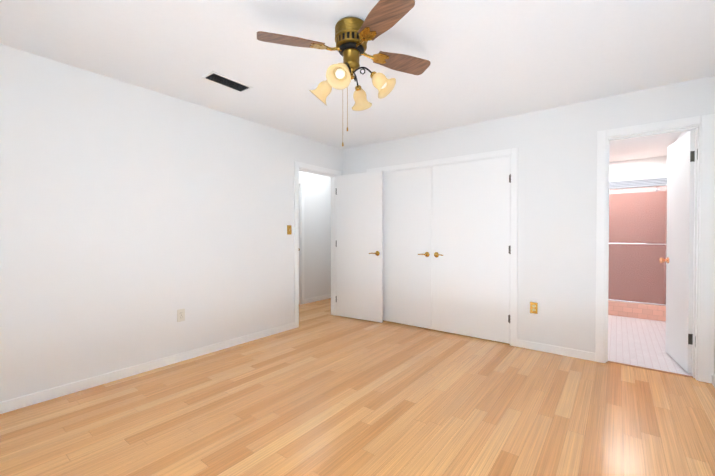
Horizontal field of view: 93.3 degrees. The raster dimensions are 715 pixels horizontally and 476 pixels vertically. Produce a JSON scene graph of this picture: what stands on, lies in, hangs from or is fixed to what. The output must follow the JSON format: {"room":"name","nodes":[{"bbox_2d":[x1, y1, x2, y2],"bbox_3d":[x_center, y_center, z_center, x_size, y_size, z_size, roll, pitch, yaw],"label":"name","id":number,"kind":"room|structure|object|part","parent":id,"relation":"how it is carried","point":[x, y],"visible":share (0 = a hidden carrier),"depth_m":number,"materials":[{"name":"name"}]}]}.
{"room":"empty bedroom","nodes":[
{"label":"empty bedroom","id":0,"kind":"room"},
{"bbox_2d":[0,44,342,401],"bbox_3d":[-0.934,-0.081,4.171,0.120,2.440,7.020,1,1,38],"label":"wall","id":1,"kind":"structure","parent":0,"point":[134,219],"depth_m":2.79,"materials":[{"name":"white paint"}]},
{"bbox_2d":[0,322,294,413],"bbox_3d":[-1.871,1.116,2.859,0.013,0.078,3.535,1,1,38],"label":"baseboard","id":2,"kind":"structure","parent":1,"relation":"attached to","point":[39,397],"depth_m":2.78,"materials":[{"name":"paint"}]},
{"bbox_2d":[177,309,184,321],"bbox_3d":[-1.647,0.721,3.152,0.006,0.115,0.070,1,1,38],"label":"outlet","id":3,"kind":"object","parent":1,"relation":"attached to","point":[179,315],"visible":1,"depth_m":3.15,"materials":[{"name":"beige plastic"}]},
{"bbox_2d":[287,225,291,234],"bbox_3d":[-0.838,-0.101,4.179,0.023,0.115,0.070,1,1,38],"label":"switch plate","id":4,"kind":"object","parent":1,"relation":"attached to","point":[289,229],"visible":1,"depth_m":4.18,"materials":[{"name":"gold metal"}]},
{"bbox_2d":[294,161,340,327],"bbox_3d":[-0.565,0.082,4.640,0.137,2.105,0.900,1,1,38],"label":"door frame","id":5,"kind":"structure","parent":1,"relation":"attached to","point":[297,165],"depth_m":4.55,"materials":[{"name":"paint"}]},
{"bbox_2d":[298,136,337,174],"bbox_3d":[-0.571,-1.106,4.631,0.120,0.400,0.770,1,1,38],"label":"lintel","id":6,"kind":"object","parent":1,"relation":"attached to","point":[315,153],"visible":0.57,"depth_m":4.57,"materials":[{"name":"white paint"}]},
{"bbox_2d":[301,171,330,298],"bbox_3d":[-0.293,-0.109,6.643,0.120,2.440,2.320,1,1,38],"label":"wall","id":7,"kind":"structure","parent":0,"point":[317,234],"depth_m":5.99,"materials":[{"name":"white paint"}]},
{"bbox_2d":[299,179,303,304],"bbox_3d":[-1.232,0.073,5.413,0.137,2.105,0.910,1,1,38],"label":"door frame","id":8,"kind":"structure","parent":7,"relation":"attached to","point":[302,240],"depth_m":5.69,"materials":[{"name":"paint"}]},
{"bbox_2d":[304,294,330,303],"bbox_3d":[-0.220,1.072,6.642,0.013,0.078,2.255,1,1,38],"label":"baseboard","id":9,"kind":"structure","parent":7,"relation":"attached to","point":[317,298],"depth_m":6.00,"materials":[{"name":"paint"}]},
{"bbox_2d":[0,298,714,475],"bbox_3d":[0.238,1.190,3.283,5.080,0.080,7.020,1,1,38],"label":"floor","id":10,"kind":"structure","parent":0,"point":[320,392],"depth_m":2.21,"materials":[{"name":"brown wood"}]},
{"bbox_2d":[0,0,714,161],"bbox_3d":[0.605,-1.345,3.729,5.080,0.100,8.220,1,1,38],"label":"ceiling","id":11,"kind":"structure","parent":0,"point":[492,59],"depth_m":2.34,"materials":[{"name":"paint"}]},
{"bbox_2d":[201,71,252,92],"bbox_3d":[-1.070,-1.279,2.785,0.170,0.012,0.360,1,1,38],"label":"ceiling vent","id":12,"kind":"object","parent":11,"relation":"in","point":[224,81],"visible":1,"depth_m":2.77,"materials":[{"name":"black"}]},
{"bbox_2d":[257,0,430,145],"bbox_3d":[0.033,-0.912,1.999,0.879,0.728,0.971,1,1,38],"label":"ceiling fan","id":13,"kind":"object","parent":11,"relation":"hanging from","point":[354,36],"visible":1,"depth_m":1.95,"materials":[{"name":"brown wood"}]},
{"bbox_3d":[-0.381,-1.125,1.931,0.304,0.036,0.360,1,1,38],"label":"blade","id":14,"kind":"part","parent":13,"relation":"part of","materials":[{"name":"brown wood"}]},
{"bbox_3d":[-0.233,-0.896,2.089,0.141,0.143,0.135,1,1,38],"label":"lamp shade","id":15,"kind":"part","parent":13,"relation":"part of","materials":[{"name":"beige glass"}]},
{"bbox_3d":[-0.093,-0.894,1.837,0.135,0.143,0.141,1,1,38],"label":"lamp shade","id":16,"kind":"part","parent":13,"relation":"part of","materials":[{"name":"beige glass"}]},
{"bbox_3d":[-0.089,-0.913,1.859,0.054,0.078,0.072,1,1,38],"label":"bulb","id":17,"kind":"part","parent":13,"relation":"part of","materials":[{"name":"white glass"}]},
{"bbox_3d":[-0.037,-0.985,2.031,0.044,0.062,0.044,1,1,38],"label":"light stem","id":18,"kind":"part","parent":13,"relation":"part of","materials":[{"name":"gold metal"}]},
{"bbox_3d":[-0.014,-0.991,2.103,0.052,0.062,0.124,1,1,38],"label":"light arm","id":19,"kind":"part","parent":13,"relation":"part of"},
{"bbox_3d":[0.019,-0.898,2.228,0.135,0.143,0.141,1,1,38],"label":"lamp shade","id":20,"kind":"part","parent":13,"relation":"part of","materials":[{"name":"beige glass"}]},
{"bbox_3d":[0.034,-0.990,2.009,0.124,0.062,0.052,1,1,38],"label":"light arm","id":21,"kind":"part","parent":13,"relation":"part of"},
{"bbox_3d":[0.158,-0.895,1.976,0.141,0.143,0.135,1,1,38],"label":"lamp shade","id":22,"kind":"part","parent":13,"relation":"part of","materials":[{"name":"beige glass"}]},
{"bbox_3d":[0.129,-1.123,1.713,0.380,0.036,0.251,1,1,38],"label":"blade","id":23,"kind":"part","parent":13,"relation":"part of","materials":[{"name":"brown wood"}]},
{"bbox_3d":[0.290,-1.128,2.175,0.270,0.036,0.376,1,1,38],"label":"blade","id":24,"kind":"part","parent":13,"relation":"part of","materials":[{"name":"brown wood"}]},
{"bbox_2d":[343,97,606,352],"bbox_3d":[1.071,-0.080,4.104,3.140,2.440,0.120,1,1,38],"label":"wall","id":25,"kind":"structure","parent":0,"point":[557,179],"depth_m":3.38,"materials":[{"name":"white paint"}]},
{"bbox_2d":[336,171,382,322],"bbox_3d":[0.015,0.115,4.683,0.752,2.013,0.146,0,1,33],"label":"bedroom door","id":26,"kind":"structure","parent":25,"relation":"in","point":[359,204],"depth_m":4.65,"materials":[{"name":"paint"}]},
{"bbox_2d":[383,167,431,328],"bbox_3d":[0.546,0.122,4.429,0.912,2.006,0.091,1,1,38],"label":"closet door","id":27,"kind":"structure","parent":25,"relation":"in","point":[407,247],"depth_m":4.36,"materials":[{"name":"paint"}]},
{"bbox_2d":[367,147,517,346],"bbox_3d":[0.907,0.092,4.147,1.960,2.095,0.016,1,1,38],"label":"trim","id":28,"kind":"structure","parent":25,"relation":"attached to","point":[513,152],"depth_m":3.57,"materials":[{"name":"paint"}]},
{"bbox_2d":[432,156,510,343],"bbox_3d":[1.272,0.128,3.871,0.912,2.006,0.091,1,1,38],"label":"closet door","id":29,"kind":"structure","parent":25,"relation":"in","point":[471,249],"depth_m":3.85,"materials":[{"name":"paint"}]},
{"bbox_2d":[530,302,537,313],"bbox_3d":[1.809,0.718,3.466,0.070,0.115,0.006,1,1,38],"label":"outlet","id":30,"kind":"object","parent":25,"relation":"attached to","point":[535,308],"visible":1,"depth_m":3.46,"materials":[{"name":"gold metal"}]},
{"bbox_2d":[517,339,594,360],"bbox_3d":[1.952,1.110,3.356,0.675,0.078,0.013,1,1,38],"label":"baseboard","id":31,"kind":"structure","parent":25,"relation":"attached to","point":[575,353],"depth_m":3.33,"materials":[{"name":"paint"}]},
{"bbox_2d":[607,78,700,135],"bbox_3d":[2.557,-1.102,2.949,0.610,0.370,0.120,1,1,38],"label":"lintel","id":32,"kind":"object","parent":25,"relation":"attached to","point":[680,100],"visible":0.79,"depth_m":2.88,"materials":[{"name":"white paint"}]},
{"bbox_2d":[595,113,714,382],"bbox_3d":[2.562,0.084,2.953,0.769,2.138,0.144,1,1,38],"label":"door frame","id":33,"kind":"structure","parent":25,"relation":"attached to","point":[706,326],"depth_m":2.75,"materials":[{"name":"paint"}]},
{"bbox_3d":[2.803,0.085,2.803,0.011,1.632,0.086,1,1,38],"label":"trim of the bathroom door jamb hinges","id":34,"kind":"part","parent":33,"relation":"part of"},
{"bbox_2d":[609,156,666,193],"bbox_3d":[4.430,-0.100,5.910,1.420,2.440,0.120,1,1,38],"label":"wall","id":35,"kind":"structure","parent":0,"point":[653,167],"depth_m":5.63,"materials":[{"name":"white paint"}]},
{"bbox_2d":[608,191,664,303],"bbox_3d":[4.391,0.180,5.861,1.420,1.880,0.010,1,1,38],"label":"shower wall tile","id":36,"kind":"structure","parent":35,"relation":"attached to","point":[623,231],"depth_m":5.64,"materials":[{"name":"pink tile"}]},
{"bbox_2d":[608,315,691,375],"bbox_3d":[3.387,1.175,4.569,1.660,0.080,3.540,1,1,38],"label":"floor","id":37,"kind":"structure","parent":0,"point":[637,342],"depth_m":3.63,"materials":[{"name":"tile"}]},
{"bbox_2d":[608,177,666,320],"bbox_3d":[3.893,0.143,5.215,1.418,1.970,0.660,1,1,38],"label":"shower","id":38,"kind":"object","parent":37,"relation":"on","point":[648,310],"visible":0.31,"depth_m":4.79,"materials":[{"name":"pink tile"}]},
{"bbox_2d":[608,361,692,377],"bbox_3d":[2.557,1.151,2.974,0.588,0.005,0.030,1,1,38],"label":"threshold","id":39,"kind":"object","parent":37,"relation":"on","point":[651,369],"visible":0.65,"depth_m":2.95,"materials":[{"name":"brown wood"}]},
{"bbox_2d":[666,130,714,374],"bbox_3d":[3.537,-0.073,3.487,0.120,2.440,5.050,1,1,38],"label":"wall","id":40,"kind":"structure","parent":0,"point":[682,134],"depth_m":3.84,"materials":[{"name":"white paint"}]},
{"bbox_2d":[664,191,666,303],"bbox_3d":[4.641,0.190,5.031,0.010,1.880,1.000,1,1,38],"label":"shower wall tile","id":41,"kind":"structure","parent":40,"relation":"attached to","point":[666,246],"depth_m":5.33,"materials":[{"name":"tile"}]},
{"bbox_2d":[698,76,714,323],"bbox_3d":[2.834,-0.064,2.747,0.090,2.440,0.120,1,1,38],"label":"wall","id":42,"kind":"structure","parent":0,"point":[707,95],"depth_m":2.69,"materials":[{"name":"white paint"}]},
{"bbox_2d":[659,131,694,372],"bbox_3d":[2.952,0.118,3.096,0.173,2.043,0.592,0,1,29],"label":"bathroom door","id":43,"kind":"structure","parent":42,"relation":"in","point":[679,259],"depth_m":3.02,"materials":[{"name":"paint"}]},
{"bbox_3d":[3.065,0.219,3.304,0.173,0.062,0.062,0,1,29],"label":"handle","id":44,"kind":"part","parent":43,"relation":"part of","materials":[{"name":"gold metal"}]},
{"bbox_2d":[712,374,714,387],"bbox_3d":[1.455,1.138,0.907,0.013,0.078,4.500,1,1,38],"label":"baseboard","id":45,"kind":"structure","parent":42,"relation":"attached to","point":[713,379],"depth_m":2.63,"materials":[{"name":"paint"}]}
]}

